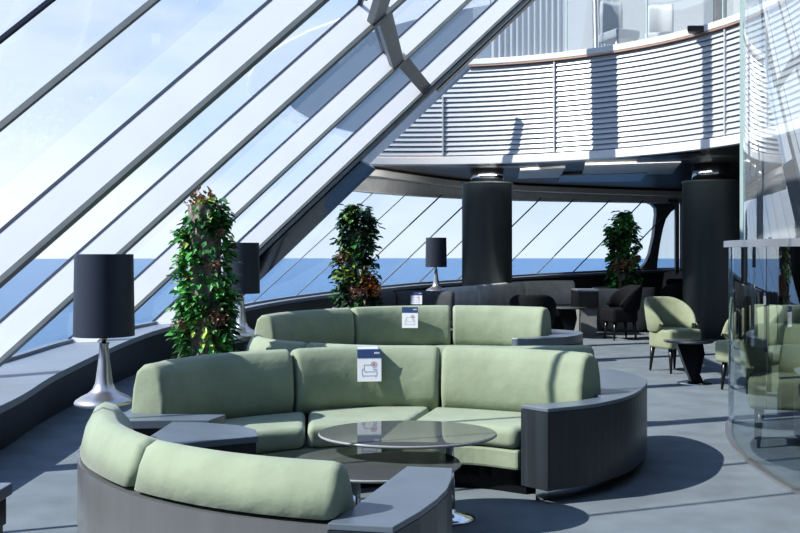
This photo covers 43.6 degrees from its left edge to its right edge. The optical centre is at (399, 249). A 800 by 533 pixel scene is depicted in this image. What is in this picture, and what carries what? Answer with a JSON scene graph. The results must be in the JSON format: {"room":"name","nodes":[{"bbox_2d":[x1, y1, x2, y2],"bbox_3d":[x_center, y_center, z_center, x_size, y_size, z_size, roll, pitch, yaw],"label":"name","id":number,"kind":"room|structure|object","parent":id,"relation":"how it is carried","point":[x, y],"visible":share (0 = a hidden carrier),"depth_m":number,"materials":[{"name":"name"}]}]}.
{"room":"ship interior","nodes":[
{"label":"ship interior","id":0,"kind":"room"},
{"bbox_2d":[0,272,663,449],"bbox_3d":[-0.513,0.905,10.499,5.942,0.910,28.725,0,0,20],"label":"wall","id":1,"kind":"structure","parent":0,"point":[61,394],"depth_m":10.21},
{"bbox_2d":[0,269,682,413],"bbox_3d":[-0.572,0.745,10.500,6.130,0.650,29.266,0,0,20],"label":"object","id":2,"kind":"structure","parent":1,"relation":"attached to","point":[22,378],"depth_m":8.90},
{"bbox_2d":[5,267,679,362],"bbox_3d":[-0.853,0.703,10.649,5.712,0.635,29.295,0,0,21],"label":"trim","id":3,"kind":"structure","parent":1,"relation":"attached to","point":[65,341],"depth_m":15.48,"materials":[{"name":"grey metal"}]},
{"bbox_2d":[297,193,406,294],"bbox_3d":[-0.794,-0.092,16.494,1.958,1.730,0.016,0,0,-21],"label":"trim","id":4,"kind":"structure","parent":1,"relation":"attached to","point":[406,193],"depth_m":16.35,"materials":[{"name":"grey metal"}]},
{"bbox_2d":[381,207,461,284],"bbox_3d":[0.493,-0.171,18.319,1.941,1.717,0.026,0,0,-21],"label":"trim","id":5,"kind":"structure","parent":1,"relation":"attached to","point":[461,207],"depth_m":18.26,"materials":[{"name":"grey metal"}]},
{"bbox_2d":[419,241,461,281],"bbox_3d":[1.212,-0.199,19.097,1.918,1.697,0.026,0,0,-21],"label":"trim","id":6,"kind":"structure","parent":1,"relation":"attached to","point":[460,241],"depth_m":18.89,"materials":[{"name":"white metal"}]},
{"bbox_2d":[457,197,541,279],"bbox_3d":[1.959,-0.220,19.744,1.896,1.677,0.026,0,0,-21],"label":"trim","id":7,"kind":"structure","parent":1,"relation":"attached to","point":[541,197],"depth_m":19.92,"materials":[{"name":"grey metal"}]},
{"bbox_2d":[512,199,574,260],"bbox_3d":[2.783,-0.249,20.655,1.873,1.657,0.026,0,0,-21],"label":"trim","id":8,"kind":"structure","parent":1,"relation":"attached to","point":[573,199],"depth_m":20.67,"materials":[{"name":"grey metal"}]},
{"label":"window","id":9,"kind":"structure","parent":1,"relation":"in","visible":0},
{"bbox_2d":[152,0,534,323],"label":"window frame","id":10,"kind":"structure","parent":9,"relation":"attached to","point":[333,180],"depth_m":13.09,"materials":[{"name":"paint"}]},
{"bbox_2d":[0,302,799,532],"bbox_3d":[3.850,1.350,10.500,16.300,0.001,31.000,0,0,0],"label":"floor","id":11,"kind":"structure","parent":0,"point":[689,479],"depth_m":6.01,"materials":[{"name":"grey carpet"}]},
{"bbox_2d":[0,483,11,532],"bbox_3d":[-1.850,1.170,4.030,0.400,0.360,0.460,0,0,0],"label":"side table","id":12,"kind":"object","parent":11,"relation":"on","point":[5,488],"visible":1,"depth_m":4.20,"materials":[{"name":"black paint"}]},
{"bbox_2d":[123,412,225,435],"bbox_3d":[-1.339,1.095,5.155,0.896,0.510,0.402,0,0,32],"label":"table","id":13,"kind":"object","parent":11,"relation":"on","point":[146,424],"visible":0.23,"depth_m":5.00,"materials":[{"name":"grey wood"}]},
{"bbox_2d":[73,254,134,408],"bbox_3d":[-1.607,0.430,5.430,0.324,0.815,0.324,0,0,0],"label":"table lamp","id":14,"kind":"object","parent":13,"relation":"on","point":[103,288],"visible":0.99,"depth_m":5.31,"materials":[{"name":"black fabric"}]},
{"bbox_2d":[163,184,243,360],"bbox_3d":[-1.480,0.429,7.600,0.718,1.842,0.718,0,0,-11],"label":"potted plant","id":15,"kind":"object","parent":11,"relation":"on","point":[206,314],"depth_m":7.49,"materials":[{"name":"green plant"}]},
{"bbox_2d":[150,422,257,454],"bbox_3d":[-0.885,1.095,4.596,0.489,0.510,0.608,0,0,0],"label":"table","id":16,"kind":"object","parent":11,"relation":"on","point":[214,436],"visible":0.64,"depth_m":4.52,"materials":[{"name":"grey wood"}]},
{"bbox_2d":[229,337,250,351],"bbox_3d":[-1.580,1.070,9.175,0.440,0.560,0.848,0,0,0],"label":"table","id":17,"kind":"object","parent":11,"relation":"on","point":[240,345],"visible":0.09,"depth_m":9.07,"materials":[{"name":"grey wood"}]},
{"bbox_2d":[223,243,259,336],"bbox_3d":[-1.460,0.361,9.200,0.340,0.856,0.340,0,0,0],"label":"table lamp","id":18,"kind":"object","parent":17,"relation":"on","point":[248,253],"visible":0.59,"depth_m":9.07,"materials":[{"name":"black fabric"}]},
{"bbox_2d":[77,402,451,532],"bbox_3d":[-0.698,1.010,3.764,1.860,0.680,0.898,0,0,25],"label":"curved sofa","id":19,"kind":"object","parent":11,"relation":"on","point":[129,480],"visible":1,"depth_m":3.32,"materials":[{"name":"green fabric"}]},
{"bbox_2d":[80,402,157,486],"bbox_3d":[-1.109,0.815,4.004,0.311,0.290,1.014,0,0,-25],"label":"cushion","id":20,"kind":"object","parent":19,"relation":"on","point":[111,452],"depth_m":3.73,"materials":[{"name":"green fabric"}]},
{"bbox_2d":[134,440,354,519],"bbox_3d":[-0.531,0.815,3.362,0.831,0.290,0.288,0,0,29],"label":"cushion","id":21,"kind":"object","parent":19,"relation":"on","point":[173,481],"depth_m":3.24,"materials":[{"name":"green fabric"}]},
{"bbox_2d":[328,203,385,308],"bbox_3d":[-0.529,0.397,12.005,0.692,1.907,0.696,0,0,-22],"label":"potted plant","id":22,"kind":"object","parent":11,"relation":"on","point":[355,289],"depth_m":11.86,"materials":[{"name":"green plant"}]},
{"bbox_2d":[296,447,460,505],"bbox_3d":[-0.115,1.168,4.660,0.800,0.364,0.750,0,0,0],"label":"coffee table","id":23,"kind":"object","parent":11,"relation":"on","point":[363,465],"visible":0.6,"depth_m":4.69,"materials":[{"name":"grey"}]},
{"bbox_2d":[132,345,646,500],"bbox_3d":[0.089,0.973,5.992,3.225,0.755,1.658,0,0,-11],"label":"curved sofa","id":24,"kind":"object","parent":11,"relation":"on","point":[565,425],"visible":0.71,"depth_m":5.77,"materials":[{"name":"green fabric"}]},
{"bbox_2d":[132,349,293,418],"bbox_3d":[-1.060,0.800,5.691,0.334,0.410,1.090,0,0,40],"label":"cushion","id":25,"kind":"object","parent":24,"relation":"on","point":[259,384],"depth_m":5.70,"materials":[{"name":"green fabric"}]},
{"bbox_2d":[223,412,304,452],"bbox_3d":[-0.817,1.025,5.547,0.555,0.120,1.001,0,0,44],"label":"seat cushion","id":26,"kind":"object","parent":24,"relation":"on","point":[277,432],"depth_m":5.46,"materials":[{"name":"green fabric"}]},
{"bbox_2d":[290,345,441,414],"bbox_3d":[-0.209,0.800,6.201,0.981,0.410,0.297,0,0,-12],"label":"cushion","id":27,"kind":"object","parent":24,"relation":"on","point":[324,379],"depth_m":6.13,"materials":[{"name":"green fabric"}]},
{"bbox_2d":[308,406,428,446],"bbox_3d":[-0.184,1.025,5.834,0.732,0.120,0.750,0,0,0],"label":"seat cushion","id":28,"kind":"object","parent":24,"relation":"on","point":[320,418],"depth_m":5.83,"materials":[{"name":"green fabric"}]},
{"bbox_2d":[357,345,380,381],"bbox_3d":[-0.195,0.700,6.185,0.147,0.206,0.167,0,0,-6],"label":"card","id":29,"kind":"object","parent":24,"relation":"hanging from","point":[369,357],"visible":1,"depth_m":6.11,"materials":[{"name":"white paper"}]},
{"bbox_2d":[416,407,520,447],"bbox_3d":[0.537,1.025,5.774,0.857,0.120,0.624,0,0,16],"label":"seat cushion","id":30,"kind":"object","parent":24,"relation":"on","point":[505,421],"depth_m":5.73,"materials":[{"name":"green fabric"}]},
{"bbox_2d":[441,346,600,411],"bbox_3d":[0.713,0.800,6.041,1.001,0.410,0.260,0,0,28],"label":"cushion","id":31,"kind":"object","parent":24,"relation":"on","point":[473,379],"depth_m":5.98,"materials":[{"name":"green fabric"}]},
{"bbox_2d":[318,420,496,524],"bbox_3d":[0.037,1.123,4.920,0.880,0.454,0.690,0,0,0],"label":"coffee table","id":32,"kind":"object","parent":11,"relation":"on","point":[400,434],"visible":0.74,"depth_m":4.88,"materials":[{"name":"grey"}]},
{"bbox_2d":[367,291,454,327],"bbox_3d":[0.045,0.945,12.949,1.426,0.810,1.061,0,0,0],"label":"curved sofa","id":33,"kind":"object","parent":11,"relation":"on","point":[389,298],"visible":0.03,"depth_m":13.19,"materials":[{"name":"grey fabric"}]},
{"bbox_2d":[378,291,395,305],"bbox_3d":[-0.193,0.772,13.158,0.285,0.465,0.218,0,0,-32],"label":"cushion","id":34,"kind":"object","parent":33,"relation":"on","point":[388,298],"depth_m":13.09,"materials":[{"name":"grey fabric"}]},
{"bbox_2d":[411,292,421,303],"bbox_3d":[0.214,0.629,13.082,0.150,0.160,0.017,0,0,7],"label":"card","id":35,"kind":"object","parent":33,"relation":"hanging from","point":[416,297],"visible":1,"depth_m":13.08,"materials":[{"name":"white paper"}]},
{"bbox_2d":[395,291,454,321],"bbox_3d":[0.318,0.772,13.287,0.836,0.465,0.292,0,0,0],"label":"cushion","id":36,"kind":"object","parent":33,"relation":"on","point":[402,298],"depth_m":13.20,"materials":[{"name":"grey fabric"}]},
{"bbox_2d":[254,305,582,345],"bbox_3d":[0.176,0.958,9.840,3.460,0.785,1.530,0,0,-20],"label":"curved sofa","id":37,"kind":"object","parent":11,"relation":"on","point":[473,325],"visible":0.37,"depth_m":9.97,"materials":[{"name":"green fabric"}]},
{"bbox_2d":[254,307,354,343],"bbox_3d":[-0.895,0.785,9.349,0.301,0.440,1.354,0,0,32],"label":"cushion","id":38,"kind":"object","parent":37,"relation":"on","point":[331,325],"depth_m":9.36,"materials":[{"name":"green fabric"}]},
{"bbox_2d":[351,305,450,345],"bbox_3d":[-0.001,0.785,10.127,1.119,0.440,0.292,0,0,-21],"label":"cushion","id":39,"kind":"object","parent":37,"relation":"on","point":[373,325],"depth_m":10.06,"materials":[{"name":"green fabric"}]},
{"bbox_2d":[402,307,417,327],"bbox_3d":[0.100,0.680,10.064,0.160,0.210,0.014,0,0,2],"label":"card","id":40,"kind":"object","parent":37,"relation":"hanging from","point":[409,314],"visible":1,"depth_m":10.06,"materials":[{"name":"white paper"}]},
{"bbox_2d":[435,345,487,345],"bbox_3d":[0.781,1.025,9.827,0.981,0.120,0.765,0,0,0],"label":"seat cushion","id":41,"kind":"object","parent":37,"relation":"on","point":[435,345],"depth_m":10.10,"materials":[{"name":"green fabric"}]},
{"bbox_2d":[453,305,551,345],"bbox_3d":[1.017,0.785,10.136,1.039,0.440,0.283,0,0,21],"label":"cushion","id":42,"kind":"object","parent":37,"relation":"on","point":[473,325],"depth_m":10.09,"materials":[{"name":"green fabric"}]},
{"bbox_2d":[246,334,593,368],"bbox_3d":[0.054,1.035,7.908,2.962,0.630,0.933,0,0,12],"label":"curved sofa","id":43,"kind":"object","parent":11,"relation":"on","point":[257,342],"visible":0.06,"depth_m":7.75,"materials":[{"name":"green fabric"}]},
{"bbox_2d":[246,334,307,352],"bbox_3d":[-1.012,0.865,8.185,0.339,0.290,0.979,0,0,-33],"label":"cushion","id":44,"kind":"object","parent":43,"relation":"on","point":[257,342],"depth_m":8.01,"materials":[{"name":"green fabric"}]},
{"bbox_2d":[306,342,445,368],"bbox_3d":[-0.180,0.865,7.641,1.167,0.290,0.311,0,0,16],"label":"cushion","id":45,"kind":"object","parent":43,"relation":"on","point":[311,345],"depth_m":7.67,"materials":[{"name":"green fabric"}]},
{"bbox_2d":[470,345,593,354],"bbox_3d":[0.919,0.865,7.558,1.093,0.290,0.265,0,0,-4],"label":"cushion","id":46,"kind":"object","parent":43,"relation":"on","point":[576,348],"depth_m":7.51,"materials":[{"name":"green fabric"}]},
{"bbox_2d":[461,168,512,285],"bbox_3d":[1.435,0.005,16.500,0.854,2.690,0.854,0,0,0],"label":"column","id":47,"kind":"structure","parent":11,"relation":"on","point":[487,198],"depth_m":16.15,"materials":[{"name":"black metal"}]},
{"bbox_2d":[440,280,574,329],"bbox_3d":[1.813,0.938,15.737,1.104,0.825,4.313,0,0,32],"label":"window bench","id":48,"kind":"object","parent":11,"relation":"on","point":[497,294],"visible":0.24,"depth_m":16.20,"materials":[{"name":"grey fabric"}]},
{"bbox_2d":[440,286,477,304],"bbox_3d":[0.838,0.765,14.382,0.221,0.480,0.945,0,0,30],"label":"cushion","id":49,"kind":"object","parent":48,"relation":"on","point":[464,295],"depth_m":14.37,"materials":[{"name":"grey fabric"}]},
{"bbox_2d":[473,281,524,305],"bbox_3d":[1.544,0.765,15.834,0.240,0.480,2.231,0,0,25],"label":"cushion","id":50,"kind":"object","parent":48,"relation":"on","point":[497,294],"depth_m":15.61,"materials":[{"name":"grey fabric"}]},
{"bbox_2d":[523,280,574,303],"bbox_3d":[2.503,0.765,17.172,1.161,0.480,0.314,0,0,-28],"label":"cushion","id":51,"kind":"object","parent":48,"relation":"on","point":[559,290],"depth_m":17.20,"materials":[{"name":"grey fabric"}]},
{"bbox_2d":[555,304,570,316],"bbox_3d":[2.368,1.020,16.447,0.775,0.180,2.084,0,0,39],"label":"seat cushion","id":52,"kind":"object","parent":48,"relation":"on","point":[557,314],"depth_m":16.76,"materials":[{"name":"grey fabric"}]},
{"bbox_2d":[508,295,555,328],"bbox_3d":[1.595,0.941,12.065,0.578,0.822,0.566,0,0,9],"label":"armchair","id":53,"kind":"object","parent":11,"relation":"on","point":[546,301],"visible":0.27,"depth_m":11.83,"materials":[{"name":"black fabric"}]},
{"bbox_2d":[556,306,585,330],"bbox_3d":[2.550,1.110,15.300,0.600,0.480,0.600,0,0,0],"label":"pedestal table","id":54,"kind":"object","parent":11,"relation":"on","point":[568,315],"visible":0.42,"depth_m":15.25,"materials":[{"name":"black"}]},
{"bbox_2d":[571,288,598,335],"bbox_3d":[2.950,0.985,15.925,0.360,0.730,0.550,0,0,0],"label":"base cabinet","id":55,"kind":"object","parent":11,"relation":"on","point":[586,322],"visible":0.94,"depth_m":15.70,"materials":[{"name":"black paint"}]},
{"bbox_2d":[601,285,642,340],"bbox_3d":[3.374,0.941,15.108,0.566,0.822,0.578,0,0,-13],"label":"armchair","id":56,"kind":"object","parent":11,"relation":"on","point":[624,303],"visible":1,"depth_m":14.93,"materials":[{"name":"black fabric"}]},
{"bbox_2d":[592,210,654,331],"bbox_3d":[3.750,0.336,16.800,1.038,2.027,1.038,0,0,-19],"label":"potted plant","id":57,"kind":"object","parent":11,"relation":"on","point":[620,239],"depth_m":16.63,"materials":[{"name":"green plant"}]},
{"bbox_2d":[592,286,654,331],"bbox_3d":[3.750,0.990,16.800,1.040,0.720,1.040,0,0,0],"label":"planter","id":58,"kind":"object","parent":11,"relation":"on","point":[605,292],"depth_m":16.44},
{"bbox_2d":[658,282,682,300],"bbox_3d":[4.637,0.941,16.869,0.578,0.822,0.566,0,0,-29],"label":"armchair","id":59,"kind":"object","parent":11,"relation":"on","point":[675,289],"visible":0.2,"depth_m":16.62,"materials":[{"name":"black fabric"}]},
{"bbox_2d":[644,296,700,373],"bbox_3d":[3.016,0.941,11.182,0.578,0.822,0.566,0,0,-24],"label":"armchair","id":60,"kind":"object","parent":11,"relation":"on","point":[666,316],"visible":0.91,"depth_m":11.19,"materials":[{"name":"green fabric"}]},
{"bbox_2d":[663,338,713,385],"bbox_3d":[2.920,1.130,10.120,0.500,0.440,0.500,0,0,0],"label":"pedestal table","id":61,"kind":"object","parent":11,"relation":"on","point":[691,352],"visible":1,"depth_m":10.07,"materials":[{"name":"black metal"}]},
{"bbox_2d":[682,163,739,339],"bbox_3d":[4.821,0.005,15.500,0.880,2.690,0.880,0,0,0],"label":"column","id":62,"kind":"structure","parent":11,"relation":"on","point":[711,199],"depth_m":15.13,"materials":[{"name":"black metal"}]},
{"bbox_2d":[715,304,783,393],"bbox_3d":[3.392,0.941,9.614,0.566,0.822,0.578,0,0,-24],"label":"armchair","id":63,"kind":"object","parent":11,"relation":"on","point":[776,312],"visible":0.34,"depth_m":9.65,"materials":[{"name":"green fabric"}]},
{"bbox_2d":[725,420,799,495],"bbox_3d":[2.550,1.341,5.286,0.685,0.018,5.082,0,0,-6],"label":"trim","id":64,"kind":"structure","parent":11,"relation":"on","point":[730,439],"depth_m":6.18,"materials":[{"name":"silver metal"}]},
{"bbox_2d":[732,247,733,422],"bbox_3d":[2.588,0.665,7.814,0.040,1.370,0.030,0,0,22],"label":"trim","id":65,"kind":"structure","parent":64,"relation":"on","point":[732,247],"depth_m":7.80,"materials":[{"name":"silver metal"}]},
{"bbox_2d":[728,247,741,435],"bbox_3d":[2.354,0.645,6.934,0.082,1.330,1.859,0,0,12],"label":"window","id":66,"kind":"structure","parent":64,"relation":"attached to","point":[729,248],"depth_m":7.07,"materials":[{"name":"clear glass"}]},
{"bbox_3d":[2.679,0.645,4.409,0.958,1.330,3.197,0,0,0],"label":"window","id":67,"kind":"structure","parent":64,"relation":"attached to","visible":0},
{"bbox_2d":[0,0,799,366],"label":"window","id":68,"kind":"structure","parent":67,"relation":"attached to","point":[755,12],"depth_m":7.03,"materials":[{"name":"clear glass"}]},
{"bbox_2d":[367,0,389,25],"bbox_3d":[-0.076,-2.195,7.933,0.170,0.440,1.884,0,0,-8],"label":"trim","id":69,"kind":"structure","parent":68,"relation":"attached to","point":[378,9],"depth_m":8.58,"materials":[{"name":"grey metal"}]},
{"bbox_2d":[377,6,403,68],"bbox_3d":[-0.099,-2.121,10.120,0.164,0.186,2.566,0,0,3],"label":"trim","id":70,"kind":"structure","parent":68,"relation":"attached to","point":[387,31],"depth_m":10.02,"materials":[{"name":"grey metal"}]},
{"bbox_2d":[736,247,737,335],"bbox_3d":[2.463,0.305,7.294,0.020,0.650,0.020,0,0,16],"label":"trim","id":71,"kind":"structure","parent":68,"relation":"attached to","point":[736,247],"depth_m":7.29,"materials":[{"name":"silver metal"}]},
{"bbox_2d":[740,0,742,239],"bbox_3d":[2.598,-2.155,7.586,0.040,4.190,0.012,0,0,20],"label":"trim","id":72,"kind":"structure","parent":68,"relation":"attached to","point":[741,1],"depth_m":7.58,"materials":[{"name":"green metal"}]},
{"bbox_2d":[744,247,749,343],"bbox_3d":[2.335,0.305,6.733,0.020,0.650,0.090,0,0,10],"label":"trim","id":73,"kind":"structure","parent":68,"relation":"attached to","point":[746,249],"depth_m":6.69,"materials":[{"name":"black paint"}]},
{"bbox_2d":[751,247,753,345],"bbox_3d":[2.306,0.305,6.543,0.020,0.650,0.020,0,0,8],"label":"trim","id":74,"kind":"structure","parent":68,"relation":"attached to","point":[752,248],"depth_m":6.53,"materials":[{"name":"silver metal"}]},
{"bbox_2d":[764,247,768,351],"bbox_3d":[2.272,0.305,6.197,0.020,0.650,0.050,0,0,4],"label":"trim","id":75,"kind":"structure","parent":68,"relation":"attached to","point":[766,249],"depth_m":6.17,"materials":[{"name":"black paint"}]},
{"bbox_2d":[739,323,799,447],"bbox_3d":[2.670,0.941,6.984,0.578,0.822,0.566,0,0,17],"label":"armchair","id":76,"kind":"object","parent":11,"relation":"on","point":[773,376],"visible":0.95,"depth_m":7.08,"materials":[{"name":"green fabric"}]},
{"bbox_3d":[0.500,0.990,15.200,0.620,0.720,0.500,0,0,0],"label":"console","id":77,"kind":"object","parent":11,"relation":"on","visible":0},
{"bbox_2d":[425,238,446,290],"bbox_3d":[0.545,0.222,15.100,0.324,0.815,0.324,0,0,0],"label":"table lamp","id":78,"kind":"object","parent":77,"relation":"on","point":[436,249],"visible":0.88,"depth_m":14.97,"materials":[{"name":"black fabric"}]},
{"bbox_2d":[400,53,430,92],"bbox_3d":[0.167,-2.163,12.306,0.156,0.194,1.924,0,0,10],"label":"trim","id":79,"kind":"structure","parent":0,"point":[408,68],"depth_m":12.27,"materials":[{"name":"grey metal"}]},
{"bbox_2d":[370,0,799,164],"bbox_3d":[2.685,-2.120,12.785,2.736,1.610,8.048,0,0,-32],"label":"wall","id":80,"kind":"structure","parent":0,"point":[677,92],"depth_m":14.34,"materials":[{"name":"grey paint"}]},
{"bbox_2d":[363,66,470,163],"bbox_3d":[0.215,-1.978,14.730,1.686,1.588,0.071,0,0,-7],"label":"trim","id":81,"kind":"structure","parent":80,"relation":"attached to","point":[421,109],"depth_m":14.69,"materials":[{"name":"white paint"}]},
{"bbox_2d":[518,166,564,178],"bbox_3d":[2.364,-1.308,16.900,0.743,0.035,2.327,0,0,7],"label":"trim","id":82,"kind":"structure","parent":80,"relation":"attached to","point":[552,171],"depth_m":16.65,"materials":[{"name":"white metal"}]},
{"bbox_2d":[566,0,566,50],"bbox_3d":[2.467,-3.540,14.814,0.016,1.200,0.020,0,0,33],"label":"trim","id":83,"kind":"structure","parent":80,"relation":"attached to","point":[566,0],"depth_m":14.80,"materials":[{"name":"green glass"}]},
{"bbox_2d":[582,161,680,173],"bbox_3d":[3.641,-1.308,16.007,1.509,0.035,2.352,0,0,12],"label":"trim","id":84,"kind":"structure","parent":80,"relation":"attached to","point":[630,166],"depth_m":15.63,"materials":[{"name":"white metal"}]},
{"bbox_2d":[646,0,647,38],"bbox_3d":[3.441,-3.540,13.938,0.020,1.200,0.016,0,0,-39],"label":"trim","id":85,"kind":"structure","parent":80,"relation":"attached to","point":[646,0],"depth_m":13.93,"materials":[{"name":"white metal"}]},
{"bbox_2d":[637,152,700,163],"bbox_3d":[3.830,-1.312,14.400,0.793,0.025,1.680,0,0,11],"label":"trim","id":86,"kind":"structure","parent":80,"relation":"attached to","point":[684,158],"depth_m":14.21,"materials":[{"name":"black paint"}]},
{"bbox_2d":[687,25,703,33],"bbox_3d":[3.938,-2.899,13.050,0.413,0.134,0.160,0,0,0],"label":"spotlight","id":87,"kind":"object","parent":80,"relation":"on","point":[692,29],"visible":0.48,"depth_m":12.97,"materials":[{"name":"black paint"}]},
{"bbox_2d":[722,0,723,18],"bbox_3d":[4.127,-3.540,12.765,0.020,1.200,0.016,0,0,-21],"label":"trim","id":88,"kind":"structure","parent":80,"relation":"attached to","point":[722,0],"depth_m":12.76,"materials":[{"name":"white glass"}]},
{"bbox_2d":[372,132,799,190],"bbox_3d":[4.402,-1.370,14.396,10.395,0.080,16.793,0,0,0],"label":"ceiling","id":89,"kind":"structure","parent":0,"point":[783,152],"depth_m":16.32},
{"bbox_2d":[557,172,646,181],"bbox_3d":[3.552,-1.302,17.800,1.518,0.045,1.966,0,0,10],"label":"trim","id":90,"kind":"structure","parent":89,"relation":"attached to","point":[565,177],"depth_m":17.66,"materials":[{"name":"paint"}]},
{"bbox_2d":[563,0,739,51],"bbox_3d":[6.282,-4.975,19.185,7.741,4.350,0.762,0,0,29],"label":"wall","id":91,"kind":"structure","parent":0,"point":[579,12],"depth_m":20.14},
{"bbox_2d":[662,271,682,287],"bbox_3d":[6.077,0.992,22.350,1.450,1.048,0.100,0,0,0],"label":"wall","id":92,"kind":"structure","parent":0,"point":[671,274],"depth_m":22.30,"materials":[{"name":"black"}]},
{"bbox_2d":[680,178,799,322],"bbox_3d":[8.642,0.005,14.744,1.561,2.710,16.485,0,0,-11],"label":"wall","id":93,"kind":"structure","parent":0,"point":[783,195],"depth_m":18.93,"materials":[{"name":"clear glass"}]},
{"bbox_2d":[353,190,682,203],"bbox_3d":[2.416,-1.004,19.746,9.981,0.132,1.310,0,0,-43],"label":"trim","id":94,"kind":"structure","parent":93,"relation":"attached to","point":[354,190],"depth_m":20.41,"materials":[{"name":"white"}]},
{"bbox_2d":[355,169,681,202],"bbox_3d":[2.275,-1.160,19.852,10.073,0.420,1.613,0,0,-43],"label":"trim","id":95,"kind":"structure","parent":93,"relation":"attached to","point":[370,183],"depth_m":19.05,"materials":[{"name":"grey metal"}]},
{"bbox_2d":[368,170,682,196],"bbox_3d":[2.366,-1.240,19.426,10.185,0.100,1.529,0,0,-43],"label":"trim","id":96,"kind":"structure","parent":93,"relation":"attached to","point":[377,173],"depth_m":20.33,"materials":[{"name":"white metal"}]},
{"bbox_3d":[5.337,-2.725,14.261,8.527,0.150,16.522,0,0,0],"label":"floor","id":97,"kind":"structure","parent":0,"visible":0},
{"bbox_2d":[490,0,562,57],"bbox_3d":[2.214,-3.875,17.500,1.278,2.150,0.080,0,0,0],"label":"curtain","id":98,"kind":"object","parent":97,"relation":"on","point":[539,29],"visible":0.39,"depth_m":17.50,"materials":[{"name":"white fabric"}]},
{"bbox_2d":[593,0,612,47],"bbox_3d":[3.200,-3.675,15.800,0.330,1.750,0.080,0,0,0],"label":"drape","id":99,"kind":"object","parent":97,"relation":"on","point":[596,3],"visible":0.18,"depth_m":15.81,"materials":[{"name":"white fabric"}]},
{"bbox_2d":[599,0,639,46],"bbox_3d":[3.277,-3.290,15.018,0.422,0.980,0.520,0,0,-23],"label":"lounge chair","id":100,"kind":"object","parent":97,"relation":"on","point":[612,31],"visible":0.78,"depth_m":15.09,"materials":[{"name":"grey fabric"}]},
{"bbox_2d":[645,4,673,38],"bbox_3d":[3.958,-3.290,15.219,0.422,0.980,0.520,0,0,17],"label":"lounge chair","id":101,"kind":"object","parent":97,"relation":"on","point":[660,17],"visible":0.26,"depth_m":15.38,"materials":[{"name":"grey fabric"}]},
{"bbox_2d":[713,0,726,21],"bbox_3d":[4.509,-3.538,14.200,0.370,1.475,0.300,0,0,0],"label":"post","id":102,"kind":"object","parent":97,"relation":"on","point":[717,4],"visible":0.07,"depth_m":14.13,"materials":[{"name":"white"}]},
{"label":"outside","id":103,"kind":"structure","parent":0,"visible":0},
{"bbox_2d":[0,258,679,353],"bbox_3d":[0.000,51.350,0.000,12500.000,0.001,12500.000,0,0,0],"label":"sea","id":104,"kind":"structure","parent":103,"point":[303,272],"depth_m":1937.78,"materials":[{"name":"blue liquid"}]},
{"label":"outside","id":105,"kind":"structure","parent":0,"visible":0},
{"bbox_2d":[247,0,489,137],"bbox_3d":[8.500,-6.670,45.000,30.000,0.080,44.400,0,0,0],"label":"canopy","id":106,"kind":"object","parent":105,"point":[361,55],"visible":0.17,"depth_m":35.47,"materials":[{"name":"clear glass"}]},
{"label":"window","id":107,"kind":"structure","parent":0,"visible":0},
{"bbox_2d":[253,193,372,301],"bbox_3d":[-1.330,-0.035,15.290,1.935,1.710,0.016,0,0,-21],"label":"window","id":108,"kind":"structure","parent":107,"relation":"attached to","point":[372,193],"depth_m":15.21,"materials":[{"name":"white metal"}]},
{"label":"window","id":109,"kind":"structure","parent":0,"visible":0},
{"bbox_2d":[374,195,441,258],"bbox_3d":[-0.162,-0.130,17.483,1.941,1.717,0.026,0,0,-21],"label":"window","id":110,"kind":"structure","parent":109,"relation":"attached to","point":[440,195],"depth_m":17.59,"materials":[{"name":"grey metal"}]},
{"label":"window","id":111,"kind":"structure","parent":0,"visible":0},
{"bbox_2d":[536,199,643,273],"bbox_3d":[4.073,-0.280,21.402,2.652,1.637,0.078,0,0,-21],"label":"window frame","id":112,"kind":"structure","parent":111,"relation":"attached to","point":[610,199],"depth_m":21.32,"materials":[{"name":"grey metal"}]},
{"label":"window","id":113,"kind":"structure","parent":0,"visible":0},
{"bbox_2d":[635,199,678,270],"bbox_3d":[5.412,-0.304,22.227,1.677,1.678,0.846,0,0,0],"label":"window frame","id":114,"kind":"structure","parent":113,"relation":"attached to","point":[659,209],"depth_m":22.40,"materials":[{"name":"black metal"}]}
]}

